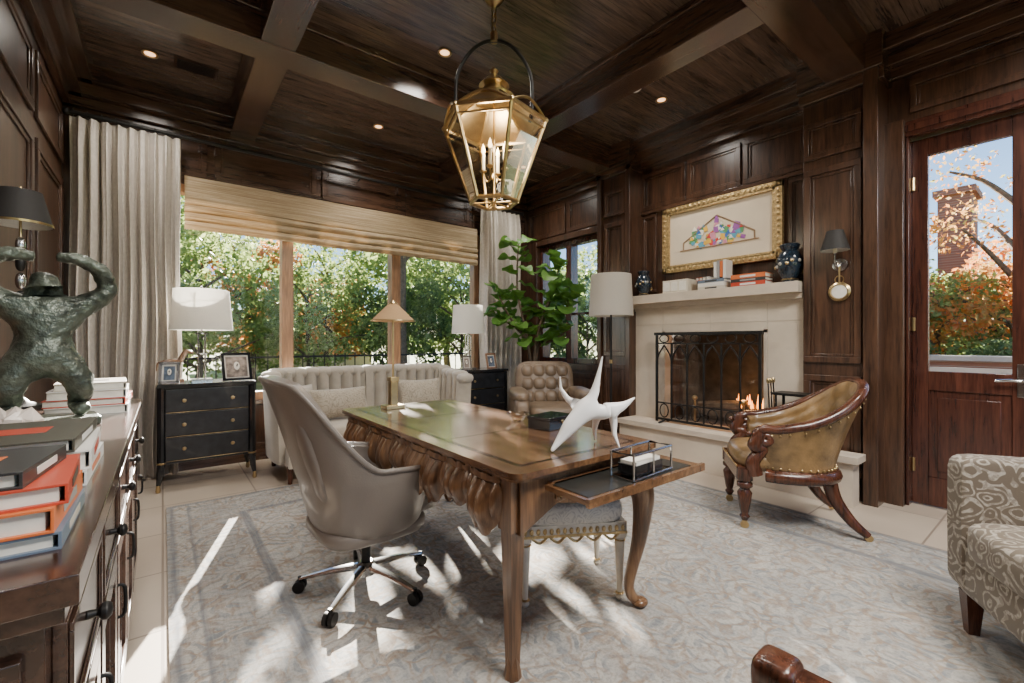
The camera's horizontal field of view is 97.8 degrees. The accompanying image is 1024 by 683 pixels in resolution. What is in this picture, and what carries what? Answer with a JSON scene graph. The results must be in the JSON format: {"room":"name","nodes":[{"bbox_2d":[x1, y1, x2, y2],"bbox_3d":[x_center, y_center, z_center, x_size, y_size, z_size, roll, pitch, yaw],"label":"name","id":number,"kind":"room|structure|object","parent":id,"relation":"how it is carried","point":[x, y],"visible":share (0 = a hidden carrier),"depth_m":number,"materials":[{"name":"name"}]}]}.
{"room":"home office","nodes":[
{"label":"home office","id":0,"kind":"room"},
{"bbox_2d":[0,0,63,402],"bbox_3d":[-1.479,-0.530,0.716,0.170,3.500,7.550,0,0,-38],"label":"wall","id":1,"kind":"structure","parent":0,"point":[31,113],"depth_m":2.75,"materials":[{"name":"brown wood"}]},
{"bbox_2d":[87,0,869,188],"bbox_3d":[0.566,-2.155,2.314,5.060,0.250,7.550,0,0,-38],"label":"ceiling beam","id":2,"kind":"structure","parent":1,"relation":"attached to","point":[273,37],"depth_m":3.27,"materials":[{"name":"brown wood"}]},
{"bbox_2d":[19,0,1023,211],"bbox_3d":[0.566,-2.110,2.314,5.060,0.340,7.550,0,0,-38],"label":"trim","id":3,"kind":"structure","parent":1,"relation":"attached to","point":[963,28],"depth_m":3.98,"materials":[{"name":"brown wood"}]},
{"bbox_2d":[62,104,526,442],"bbox_3d":[-1.775,-0.530,5.390,5.460,3.500,0.220,0,0,-38],"label":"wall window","id":4,"kind":"structure","parent":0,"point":[199,160],"depth_m":4.83,"materials":[{"name":"brown wood"}]},
{"bbox_2d":[62,106,523,215],"bbox_3d":[-1.765,-1.880,5.150,4.850,0.060,0.150,0,0,-38],"label":"curtain rod","id":5,"kind":"object","parent":4,"relation":"attached to","point":[66,110],"visible":0.84,"depth_m":4.41,"materials":[{"name":"brown wood"}]},
{"bbox_2d":[68,115,182,478],"bbox_3d":[-3.326,-0.325,3.876,0.758,3.051,0.150,0,0,-38],"label":"curtain","id":6,"kind":"object","parent":5,"relation":"hanging from","point":[125,184],"visible":0.62,"depth_m":3.89,"materials":[{"name":"fabric"}]},
{"bbox_2d":[479,209,521,410],"bbox_3d":[-0.155,-0.325,6.354,0.688,3.051,0.150,0,0,-38],"label":"curtain","id":7,"kind":"object","parent":5,"relation":"hanging from","point":[494,225],"visible":0.59,"depth_m":6.29,"materials":[{"name":"fabric"}]},
{"bbox_2d":[181,184,478,403],"bbox_3d":[-1.936,-0.430,5.207,3.800,2.140,0.230,0,0,-38],"label":"window","id":8,"kind":"structure","parent":4,"relation":"attached to","point":[285,248],"depth_m":4.84,"materials":[{"name":"brown wood"}]},
{"bbox_2d":[184,175,477,265],"bbox_3d":[-1.780,-1.305,5.202,3.280,0.510,0.059,0,0,-38],"label":"bamboo roman shade","id":9,"kind":"object","parent":4,"relation":"attached to","point":[209,205],"visible":1,"depth_m":4.90,"materials":[{"name":"beige wicker"}]},
{"bbox_2d":[75,0,960,185],"bbox_3d":[0.590,-2.340,2.364,5.460,0.120,7.900,0,0,-38],"label":"ceiling","id":10,"kind":"structure","parent":0,"point":[557,39],"depth_m":3.58,"materials":[{"name":"brown wood"}]},
{"bbox_2d":[141,49,158,58],"bbox_3d":[-2.864,-2.273,3.536,0.112,0.011,0.112,0,0,-38],"label":"recessed light","id":11,"kind":"object","parent":10,"relation":"in","point":[148,53],"visible":1,"depth_m":3.54,"materials":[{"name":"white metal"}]},
{"bbox_2d":[173,55,218,79],"bbox_3d":[-2.628,-2.273,3.721,0.300,0.014,0.180,0,0,-38],"label":"ceiling vent","id":12,"kind":"object","parent":10,"relation":"in","point":[181,63],"depth_m":3.71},
{"bbox_2d":[373,124,383,129],"bbox_3d":[-1.414,-2.273,4.733,0.112,0.011,0.112,0,0,-38],"label":"recessed light","id":13,"kind":"object","parent":10,"relation":"in","point":[376,126],"visible":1,"depth_m":4.73,"materials":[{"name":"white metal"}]},
{"bbox_2d":[438,48,451,57],"bbox_3d":[-0.529,-2.273,3.520,0.112,0.011,0.112,0,0,-38],"label":"recessed light","id":14,"kind":"object","parent":10,"relation":"in","point":[443,52],"visible":1,"depth_m":3.52,"materials":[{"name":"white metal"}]},
{"bbox_2d":[442,0,547,210],"bbox_3d":[-0.118,-1.570,2.928,0.624,1.420,0.715,0,0,40],"label":"lantern chandelier","id":15,"kind":"object","parent":10,"relation":"hanging from","point":[490,115],"visible":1,"depth_m":2.92,"materials":[{"name":"gold metal"}]},
{"bbox_2d":[655,96,667,103],"bbox_3d":[1.407,-2.273,4.209,0.112,0.011,0.112,0,0,-38],"label":"recessed light","id":16,"kind":"object","parent":10,"relation":"in","point":[659,100],"visible":1,"depth_m":4.21,"materials":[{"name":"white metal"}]},
{"bbox_2d":[123,459,946,682],"bbox_3d":[0.590,1.280,2.364,5.460,0.120,7.900,0,0,-38],"label":"floor","id":17,"kind":"structure","parent":0,"point":[147,654],"depth_m":3.06,"materials":[{"name":"stone"}]},
{"bbox_2d":[0,399,143,682],"bbox_3d":[-1.462,0.760,1.300,0.566,0.920,2.250,0,0,-38],"label":"base cabinet","id":18,"kind":"object","parent":17,"relation":"on","point":[65,613],"visible":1,"depth_m":0.75,"materials":[{"name":"brown wood"}]},
{"bbox_2d":[0,186,54,409],"bbox_3d":[-2.192,-0.195,1.993,0.214,0.990,0.214,0,0,-38],"label":"lamp","id":19,"kind":"object","parent":18,"relation":"on","point":[21,208],"visible":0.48,"depth_m":1.98,"materials":[{"name":"black fabric"}]},
{"bbox_2d":[0,444,84,560],"bbox_3d":[-0.817,0.241,0.669,0.246,0.118,0.244,0,0,-38],"label":"book stack","id":20,"kind":"object","parent":18,"relation":"on","point":[42,493],"visible":1,"depth_m":0.65,"materials":[{"name":"paper"}]},
{"bbox_2d":[0,417,103,485],"bbox_3d":[-1.094,0.249,0.985,0.275,0.101,0.340,0,0,-38],"label":"book stack","id":21,"kind":"object","parent":18,"relation":"on","point":[80,435],"visible":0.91,"depth_m":0.98,"materials":[{"name":"paper"}]},
{"bbox_2d":[0,406,43,423],"bbox_3d":[-1.452,0.240,1.277,0.163,0.123,0.160,0,0,-38],"label":"cluster","id":22,"kind":"object","parent":21,"relation":"on","point":[15,414],"visible":0.33,"depth_m":1.28,"materials":[{"name":"white stone"}]},
{"bbox_2d":[0,246,117,423],"bbox_3d":[-1.660,-0.010,1.592,0.210,0.621,0.381,0,0,38],"label":"figure sculpture","id":23,"kind":"object","parent":18,"relation":"on","point":[43,320],"visible":0.96,"depth_m":1.56,"materials":[{"name":"metal"}]},
{"bbox_2d":[41,377,131,413],"bbox_3d":[-1.831,0.234,1.945,0.259,0.131,0.325,0,0,-38],"label":"book stack","id":24,"kind":"object","parent":18,"relation":"on","point":[110,395],"visible":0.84,"depth_m":1.86,"materials":[{"name":"paper"}]},
{"bbox_2d":[155,379,256,493],"bbox_3d":[-2.699,0.785,3.958,0.716,0.870,0.468,0,0,-38],"label":"dresser","id":25,"kind":"object","parent":17,"relation":"on","point":[216,418],"visible":0.99,"depth_m":3.78,"materials":[{"name":"paint"}]},
{"bbox_2d":[158,362,179,383],"bbox_3d":[-2.843,0.259,3.715,0.140,0.179,0.089,0,0,-28],"label":"photo frame","id":26,"kind":"object","parent":25,"relation":"on","point":[169,372],"visible":1,"depth_m":3.69,"materials":[{"name":"silver metal"}]},
{"bbox_2d":[156,349,193,381],"bbox_3d":[-2.916,0.210,3.873,0.080,0.280,0.272,0,0,37],"label":"horse","id":27,"kind":"object","parent":25,"relation":"on","point":[184,353],"visible":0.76,"depth_m":3.89},
{"bbox_2d":[168,285,232,381],"bbox_3d":[-2.730,-0.072,3.933,0.470,0.845,0.470,0,0,-38],"label":"table lamp","id":28,"kind":"object","parent":25,"relation":"on","point":[201,309],"visible":1,"depth_m":3.77,"materials":[{"name":"white fabric"}]},
{"bbox_2d":[220,352,251,380],"bbox_3d":[-2.492,0.225,4.029,0.115,0.247,0.240,0,0,37],"label":"photo frame","id":29,"kind":"object","parent":25,"relation":"on","point":[234,366],"visible":1,"depth_m":4.01,"materials":[{"name":"black paint"}]},
{"bbox_2d":[261,363,472,484],"bbox_3d":[-1.414,0.733,4.620,2.059,0.950,0.881,0,0,-38],"label":"sofa","id":30,"kind":"object","parent":17,"relation":"on","point":[454,384],"visible":0.44,"depth_m":4.78,"materials":[{"name":"beige fabric"}]},
{"bbox_2d":[302,384,312,395],"bbox_3d":[-1.986,0.580,4.134,0.194,0.342,0.380,0,0,32],"label":"throw pillow","id":31,"kind":"object","parent":30,"relation":"on","point":[307,388],"visible":0.07,"depth_m":4.22,"materials":[{"name":"beige fabric"}]},
{"bbox_2d":[310,386,367,418],"bbox_3d":[-1.649,0.590,4.320,0.191,0.278,0.560,0,0,44],"label":"throw pillow","id":32,"kind":"object","parent":30,"relation":"on","point":[331,402],"visible":0.75,"depth_m":4.23,"materials":[{"name":"fabric"}]},
{"bbox_2d":[399,378,439,402],"bbox_3d":[-0.997,0.580,4.881,0.460,0.338,0.198,0,0,-30],"label":"throw pillow","id":33,"kind":"object","parent":30,"relation":"on","point":[412,391],"visible":0.66,"depth_m":4.82,"materials":[{"name":"fabric"}]},
{"bbox_2d":[457,367,507,410],"bbox_3d":[-0.453,0.785,5.712,0.716,0.870,0.468,0,0,-38],"label":"dresser","id":34,"kind":"object","parent":17,"relation":"on","point":[488,386],"visible":0.35,"depth_m":5.59,"materials":[{"name":"paint"}]},
{"bbox_2d":[461,355,471,369],"bbox_3d":[-0.564,0.259,5.470,0.130,0.179,0.089,0,0,-33],"label":"photo frame","id":35,"kind":"object","parent":34,"relation":"on","point":[466,361],"visible":0.93,"depth_m":5.45,"materials":[{"name":"silver metal"}]},
{"bbox_2d":[452,303,483,369],"bbox_3d":[-0.551,-0.072,5.610,0.410,0.845,0.410,0,0,-38],"label":"table lamp","id":36,"kind":"object","parent":34,"relation":"on","point":[468,318],"visible":0.92,"depth_m":5.45,"materials":[{"name":"white fabric"}]},
{"bbox_2d":[485,353,496,368],"bbox_3d":[-0.284,0.249,5.744,0.096,0.198,0.170,0,0,42],"label":"photo frame","id":37,"kind":"object","parent":34,"relation":"on","point":[490,357],"visible":0.98,"depth_m":5.72,"materials":[{"name":"brown wood"}]},
{"bbox_2d":[483,234,584,360],"bbox_3d":[0.264,-0.105,5.731,1.308,2.650,0.743,0,0,-8],"label":"fiddle leaf fig","id":38,"kind":"object","parent":17,"relation":"on","point":[572,291],"visible":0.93,"depth_m":5.72,"materials":[{"name":"plant"}]},
{"bbox_2d":[166,467,1023,682],"bbox_3d":[0.573,1.214,2.174,3.540,0.012,5.500,0,0,-38],"label":"area rug","id":39,"kind":"object","parent":17,"relation":"on","point":[717,590],"visible":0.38,"depth_m":2.04,"materials":[{"name":"grey carpet"}]},
{"bbox_2d":[258,375,438,627],"bbox_3d":[-0.768,0.678,2.165,0.813,1.060,0.696,0,0,-40],"label":"leather office chair","id":40,"kind":"object","parent":39,"relation":"on","point":[355,505],"visible":0.98,"depth_m":1.91,"materials":[{"name":"grey leather"}]},
{"bbox_2d":[342,400,704,682],"bbox_3d":[-0.186,0.828,2.423,0.898,0.759,2.099,0,0,-38],"label":"writing desk","id":41,"kind":"object","parent":39,"relation":"on","point":[506,472],"visible":0.89,"depth_m":1.82,"materials":[{"name":"brown wood"}]},
{"bbox_2d":[370,300,415,409],"bbox_3d":[-0.799,0.083,3.005,0.296,0.730,0.296,0,0,-38],"label":"brass desk lamp","id":42,"kind":"object","parent":41,"relation":"on","point":[392,312],"visible":1,"depth_m":2.98,"materials":[{"name":"gold metal"}]},
{"bbox_2d":[506,411,529,421],"bbox_3d":[0.032,0.425,2.525,0.140,0.046,0.140,0,0,-38],"label":"glass dish","id":43,"kind":"object","parent":41,"relation":"on","point":[525,414],"visible":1,"depth_m":2.52,"materials":[{"name":"clear glass"}]},
{"bbox_2d":[527,411,569,431],"bbox_3d":[0.205,0.415,2.338,0.158,0.065,0.210,0,0,42],"label":"box","id":44,"kind":"object","parent":41,"relation":"on","point":[549,421],"visible":0.84,"depth_m":2.28,"materials":[{"name":"black paint"}]},
{"bbox_2d":[551,356,634,451],"bbox_3d":[0.321,0.252,1.906,0.370,0.383,0.180,0,0,-14],"label":"abstract sculpture","id":45,"kind":"object","parent":41,"relation":"on","point":[585,409],"visible":0.99,"depth_m":1.83,"materials":[{"name":"ceramic"}]},
{"bbox_2d":[610,440,671,481],"bbox_3d":[0.506,0.460,1.740,0.269,0.099,0.110,0,0,-41],"label":"desk organizer","id":46,"kind":"object","parent":41,"relation":"on","point":[637,467],"visible":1,"depth_m":1.70,"materials":[{"name":"silver glass"}]},
{"bbox_2d":[509,361,592,427],"bbox_3d":[0.414,0.722,5.052,0.900,0.971,0.881,0,0,-6],"label":"chair","id":47,"kind":"object","parent":39,"relation":"on","point":[536,390],"visible":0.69,"depth_m":5.22,"materials":[{"name":"beige leather"}]},
{"bbox_2d":[522,499,626,607],"bbox_3d":[0.260,0.973,2.234,0.520,0.470,0.400,0,0,-8],"label":"stool","id":48,"kind":"object","parent":39,"relation":"on","point":[563,520],"visible":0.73,"depth_m":2.05,"materials":[{"name":"fabric"}]},
{"bbox_2d":[751,644,832,682],"bbox_3d":[0.457,0.778,0.366,0.623,0.861,0.696,0,0,-40],"label":"armchair","id":49,"kind":"object","parent":39,"relation":"on","point":[770,664],"visible":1,"depth_m":0.76,"materials":[{"name":"brown wood"}]},
{"bbox_2d":[722,378,873,541],"bbox_3d":[1.917,0.725,3.048,0.809,0.966,0.716,0,0,16],"label":"chair","id":50,"kind":"object","parent":39,"relation":"on","point":[799,442],"visible":1,"depth_m":2.80,"materials":[{"name":"brown leather"}]},
{"bbox_2d":[947,454,1023,643],"bbox_3d":[2.141,0.742,1.406,0.887,0.933,0.840,0,0,20],"label":"armchair","id":51,"kind":"object","parent":39,"relation":"on","point":[985,493],"visible":1,"depth_m":1.79,"materials":[{"name":"fabric"}]},
{"bbox_2d":[589,272,633,431],"bbox_3d":[1.087,0.240,4.910,0.480,1.960,0.480,0,0,-38],"label":"floor lamp","id":52,"kind":"object","parent":17,"relation":"on","point":[611,295],"visible":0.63,"depth_m":4.72,"materials":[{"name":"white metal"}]},
{"bbox_2d":[617,281,865,507],"bbox_3d":[2.002,0.360,4.201,0.468,1.720,2.155,0,0,-38],"label":"stone fireplace","id":53,"kind":"object","parent":17,"relation":"on","point":[775,309],"visible":0.6,"depth_m":4.20,"materials":[{"name":"stone"}]},
{"bbox_2d":[635,271,652,295],"bbox_3d":[1.467,-0.639,4.977,0.193,0.279,0.191,0,0,-38],"label":"vase","id":54,"kind":"object","parent":53,"relation":"on","point":[643,284],"visible":0.97,"depth_m":4.92,"materials":[{"name":"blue ceramic"}]},
{"bbox_2d":[654,331,763,430],"bbox_3d":[1.830,0.374,4.311,0.175,0.938,1.090,0,0,-38],"label":"fireplace screen","id":55,"kind":"object","parent":53,"relation":"in","point":[759,356],"visible":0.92,"depth_m":4.32,"materials":[{"name":"black metal"}]},
{"bbox_2d":[663,259,773,292],"bbox_3d":[1.960,-0.635,4.342,0.185,0.270,1.010,0,0,-38],"label":"books","id":56,"kind":"object","parent":53,"relation":"on","point":[723,277],"visible":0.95,"depth_m":4.24,"materials":[{"name":"white paper"}]},
{"bbox_2d":[692,395,763,420],"bbox_3d":[2.200,0.671,4.551,0.312,0.338,0.719,0,0,-38],"label":"logs","id":57,"kind":"object","parent":53,"relation":"in","point":[747,404],"visible":0.68,"depth_m":4.58,"materials":[{"name":"brown wood"}]},
{"bbox_2d":[774,243,802,281],"bbox_3d":[2.390,-0.667,3.845,0.232,0.335,0.229,0,0,-38],"label":"vase","id":58,"kind":"object","parent":53,"relation":"on","point":[789,263],"visible":0.93,"depth_m":3.78,"materials":[{"name":"blue ceramic"}]},
{"bbox_2d":[766,377,811,407],"bbox_3d":[2.290,0.573,3.680,0.200,0.535,0.330,0,0,-38],"label":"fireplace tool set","id":59,"kind":"object","parent":53,"relation":"in","point":[770,380],"visible":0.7,"depth_m":3.70,"materials":[{"name":"black metal"}]},
{"bbox_2d":[527,36,1023,426],"bbox_3d":[2.079,-0.530,4.689,0.250,3.500,5.670,0,0,-38],"label":"wall","id":60,"kind":"structure","parent":0,"point":[1014,63],"depth_m":4.23,"materials":[{"name":"brown wood"}]},
{"bbox_2d":[169,442,268,472],"bbox_3d":[-1.097,1.130,4.441,5.060,0.180,2.150,0,0,-38],"label":"baseboard","id":61,"kind":"structure","parent":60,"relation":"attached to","point":[260,446],"depth_m":4.40,"materials":[{"name":"brown wood"}]},
{"bbox_2d":[533,226,596,370],"bbox_3d":[0.751,-0.550,6.157,0.035,1.860,1.380,0,0,-38],"label":"trim","id":62,"kind":"structure","parent":60,"relation":"attached to","point":[591,230],"depth_m":6.32,"materials":[{"name":"brown wood"}]},
{"bbox_2d":[540,234,596,364],"bbox_3d":[0.835,-0.550,6.224,0.140,1.700,1.220,0,0,-38],"label":"window","id":63,"kind":"structure","parent":60,"relation":"in","point":[571,246],"depth_m":6.20,"materials":[{"name":"brown wood"}]},
{"bbox_2d":[597,163,642,433],"bbox_3d":[1.276,-0.530,5.311,0.250,3.500,0.480,0,0,-38],"label":"trim","id":64,"kind":"structure","parent":60,"relation":"attached to","point":[619,198],"depth_m":5.22,"materials":[{"name":"brown wood"}]},
{"bbox_2d":[662,179,783,273],"bbox_3d":[2.034,-1.090,4.445,0.061,0.695,1.205,0,0,-38],"label":"framed painting","id":65,"kind":"object","parent":60,"relation":"attached to","point":[743,226],"visible":0.94,"depth_m":4.37,"materials":[{"name":"paper"}]},
{"bbox_2d":[683,334,763,421],"bbox_3d":[2.413,0.370,4.766,0.370,1.020,1.180,0,0,-38],"label":"lining","id":66,"kind":"object","parent":60,"relation":"attached to","point":[749,366],"visible":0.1,"depth_m":5.04,"materials":[{"name":"brick"}]},
{"bbox_2d":[529,41,1023,379],"bbox_3d":[1.974,-0.435,4.588,0.040,3.010,5.600,0,0,-38],"label":"trim","id":67,"kind":"structure","parent":60,"relation":"attached to","point":[790,171],"depth_m":4.26,"materials":[{"name":"brown wood"}]},
{"bbox_2d":[820,229,850,300],"bbox_3d":[2.494,-0.583,3.446,0.215,0.535,0.190,0,0,-38],"label":"wall sconce","id":68,"kind":"object","parent":60,"relation":"attached to","point":[835,241],"visible":1,"depth_m":3.46,"materials":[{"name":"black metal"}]},
{"bbox_2d":[803,66,905,507],"bbox_3d":[2.665,-0.530,3.516,0.270,3.500,0.620,0,0,-38],"label":"wall paneling","id":69,"kind":"structure","parent":60,"relation":"attached to","point":[854,170],"depth_m":3.38,"materials":[{"name":"brown wood"}]},
{"bbox_2d":[905,88,1023,504],"bbox_3d":[3.413,-0.205,2.920,0.305,2.850,1.460,0,0,-38],"label":"trim","id":70,"kind":"structure","parent":60,"relation":"attached to","point":[1014,99],"depth_m":3.33,"materials":[{"name":"brown wood"}]},
{"bbox_2d":[911,112,1023,508],"bbox_3d":[3.198,-0.150,3.138,0.116,2.720,0.596,0,0,-38],"label":"door","id":71,"kind":"structure","parent":60,"relation":"in","point":[953,413],"depth_m":3.20,"materials":[{"name":"brown wood"}]},
{"label":"outside","id":72,"kind":"structure","parent":0,"visible":0},
{"bbox_2d":[183,350,596,390],"bbox_3d":[-2.217,1.440,10.958,90.000,0.160,100.000,0,0,-38],"label":"lawn","id":73,"kind":"structure","parent":72,"point":[259,386],"depth_m":26.43,"materials":[{"name":"green plant"}]},
{"bbox_2d":[240,277,371,369],"bbox_3d":[-11.495,-1.010,24.458,6.800,4.740,5.300,0,0,-38],"label":"neighbouring house","id":74,"kind":"structure","parent":73,"relation":"on","point":[359,359],"depth_m":23.53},
{"bbox_2d":[184,351,469,390],"bbox_3d":[-6.201,0.800,8.099,16.400,1.100,0.030,0,0,-38],"label":"iron fence","id":75,"kind":"object","parent":73,"relation":"on","point":[201,358],"visible":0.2,"depth_m":9.88,"materials":[{"name":"black metal"}]},
{"bbox_2d":[180,195,596,381],"bbox_3d":[-6.672,-2.393,16.385,24.769,8.148,14.698,0,0,-40],"label":"tree line","id":76,"kind":"object","parent":73,"relation":"on","point":[314,308],"visible":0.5,"depth_m":13.32,"materials":[{"name":"green plant"}]},
{"bbox_2d":[551,145,1011,358],"bbox_3d":[7.140,-1.233,11.469,6.834,5.619,15.492,0,0,-41],"label":"outdoor background","id":77,"kind":"object","parent":73,"relation":"on","point":[962,340],"visible":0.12,"depth_m":8.59,"materials":[{"name":"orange plant"}]},
{"bbox_2d":[930,183,1011,348],"bbox_3d":[14.618,-1.185,11.421,6.900,5.090,6.000,0,0,-38],"label":"house","id":78,"kind":"structure","parent":73,"relation":"on","point":[947,262],"depth_m":10.90,"materials":[{"name":"brick"}]},
{"bbox_2d":[930,355,1011,368],"bbox_3d":[7.053,0.780,5.510,0.400,1.160,12.000,0,0,-38],"label":"brick wall","id":79,"kind":"structure","parent":73,"relation":"on","point":[959,361],"depth_m":6.16,"materials":[{"name":"stone"}]},
{"bbox_3d":[1.015,1.320,3.331,11.700,0.080,12.000,0,0,-38],"label":"paving","id":80,"kind":"object","parent":73,"relation":"on","visible":0},
{"bbox_2d":[930,367,1011,373],"bbox_3d":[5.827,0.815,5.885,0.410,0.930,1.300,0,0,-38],"label":"window sill","id":81,"kind":"structure","parent":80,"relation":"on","point":[944,369],"depth_m":5.87,"materials":[{"name":"stone"}]}
]}

